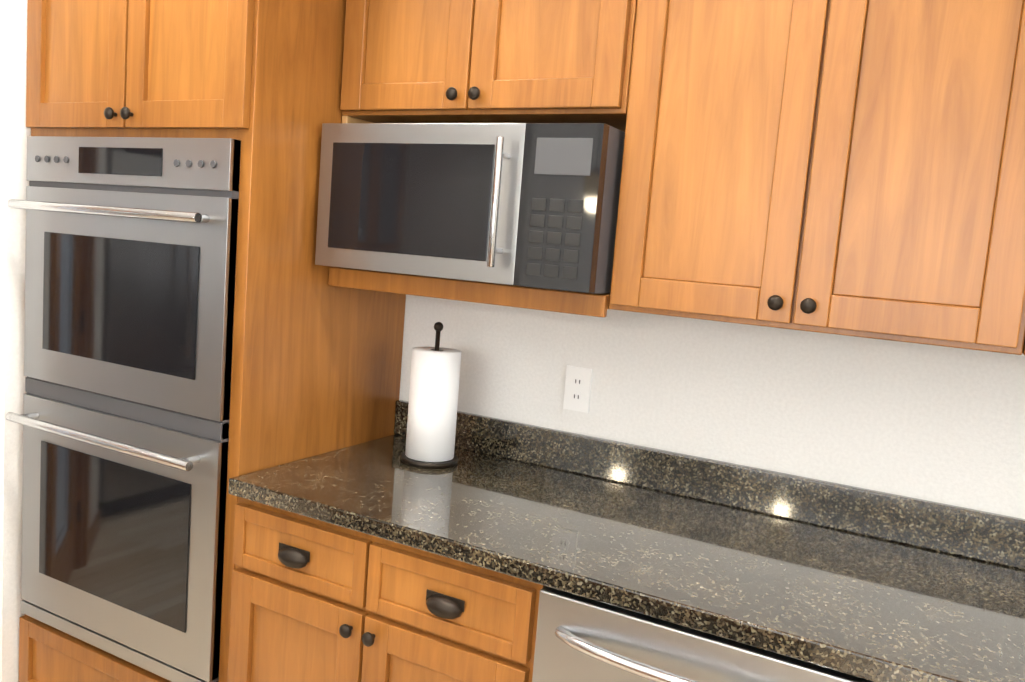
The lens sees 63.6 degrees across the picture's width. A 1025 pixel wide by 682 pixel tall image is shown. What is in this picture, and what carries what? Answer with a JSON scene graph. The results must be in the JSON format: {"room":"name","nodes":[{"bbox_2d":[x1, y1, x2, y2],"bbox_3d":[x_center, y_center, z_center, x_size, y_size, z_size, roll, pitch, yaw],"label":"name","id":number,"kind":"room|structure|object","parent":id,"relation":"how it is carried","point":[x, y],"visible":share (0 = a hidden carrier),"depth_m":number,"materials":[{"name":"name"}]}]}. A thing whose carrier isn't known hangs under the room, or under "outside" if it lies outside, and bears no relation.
{"room":"kitchen","nodes":[
{"label":"kitchen","id":0,"kind":"room"},
{"bbox_2d":[0,0,8,681],"bbox_3d":[-2.175,-0.289,2.054,1.678,2.740,0.110,3,7,-14],"label":"wall","id":1,"kind":"structure","parent":0,"point":[4,22],"depth_m":2.19,"materials":[{"name":"paint"}]},
{"bbox_2d":[2,0,30,681],"bbox_3d":[-1.235,-0.268,2.524,0.110,2.740,0.680,8,7,28],"label":"wall","id":2,"kind":"structure","parent":0,"point":[19,131],"depth_m":2.25,"materials":[{"name":"paint"}]},
{"bbox_2d":[315,123,624,293],"bbox_3d":[-0.067,-0.321,1.993,0.732,0.342,0.451,8,7,28],"label":"microwave","id":3,"kind":"object","parent":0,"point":[534,205],"visible":1,"depth_m":1.80,"materials":[{"name":"grey metal"}]},
{"bbox_2d":[399,294,1024,518],"bbox_3d":[0.930,-0.015,1.812,8.650,2.740,0.100,8,7,28],"label":"wall","id":4,"kind":"structure","parent":0,"point":[940,424],"depth_m":1.95,"materials":[{"name":"paint"}]},
{"bbox_2d":[340,0,635,125],"bbox_3d":[-0.004,-0.783,2.008,0.760,0.510,0.347,8,7,28],"label":"upper cabinet","id":5,"kind":"object","parent":4,"relation":"attached to","point":[405,61],"depth_m":1.86,"materials":[{"name":"brown wood"}]},
{"bbox_2d":[563,365,592,412],"bbox_3d":[0.171,0.126,2.171,0.072,0.116,0.008,8,7,28],"label":"electrical outlet","id":6,"kind":"object","parent":4,"relation":"attached to","point":[578,383],"visible":1,"depth_m":2.17,"materials":[{"name":"white plastic"}]},
{"bbox_2d":[596,0,1011,348],"bbox_3d":[0.689,-0.586,1.646,0.836,1.130,0.347,8,7,28],"label":"upper cabinet","id":7,"kind":"object","parent":4,"relation":"attached to","point":[855,168],"depth_m":1.54,"materials":[{"name":"brown wood"}]},
{"bbox_2d":[964,0,1024,354],"bbox_3d":[1.221,-0.512,1.363,0.673,1.130,0.347,8,7,28],"label":"upper cabinet","id":8,"kind":"object","parent":4,"relation":"attached to","point":[996,321],"depth_m":1.40,"materials":[{"name":"brown wood"}]},
{"bbox_3d":[-0.916,1.593,-1.235,8.850,0.060,7.400,8,7,28],"label":"floor","id":9,"kind":"structure","parent":0,"visible":0},
{"bbox_2d":[5,0,405,681],"bbox_3d":[-0.826,-0.088,2.293,0.863,2.500,0.715,8,7,28],"label":"tall cabinet","id":10,"kind":"object","parent":9,"relation":"on","point":[199,332],"visible":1,"depth_m":2.02,"materials":[{"name":"brown wood"}]},
{"bbox_2d":[5,136,241,681],"bbox_3d":[-1.012,0.158,2.058,0.750,1.315,0.097,8,7,28],"label":"oven","id":11,"kind":"object","parent":10,"relation":"in","point":[133,257],"depth_m":2.03,"materials":[{"name":"grey metal"}]},
{"bbox_2d":[228,497,544,681],"bbox_3d":[-0.190,0.815,2.038,0.796,0.868,0.667,8,7,28],"label":"base cabinet","id":12,"kind":"object","parent":9,"relation":"on","point":[314,600],"visible":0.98,"depth_m":1.75,"materials":[{"name":"brown wood"}]},
{"bbox_2d":[532,586,873,681],"bbox_3d":[0.414,0.903,1.685,0.600,0.866,0.682,8,7,28],"label":"dishwasher","id":13,"kind":"object","parent":9,"relation":"on","point":[580,639],"visible":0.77,"depth_m":1.43,"materials":[{"name":"grey metal"}]},
{"bbox_3d":[1.142,1.000,1.330,1.018,0.868,0.664,8,7,28],"label":"base cabinet","id":14,"kind":"object","parent":9,"relation":"on","visible":0},
{"bbox_2d":[228,400,1024,681],"bbox_3d":[0.568,0.411,1.608,2.426,0.140,0.650,8,7,28],"label":"countertop","id":15,"kind":"structure","parent":14,"relation":"on","point":[873,585],"depth_m":1.72,"materials":[{"name":"stone"}]},
{"bbox_2d":[401,322,460,468],"bbox_3d":[-0.204,0.133,2.153,0.150,0.368,0.150,8,7,28],"label":"paper towel holder","id":16,"kind":"object","parent":15,"relation":"on","point":[433,404],"visible":1,"depth_m":2.10,"materials":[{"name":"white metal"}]}
]}

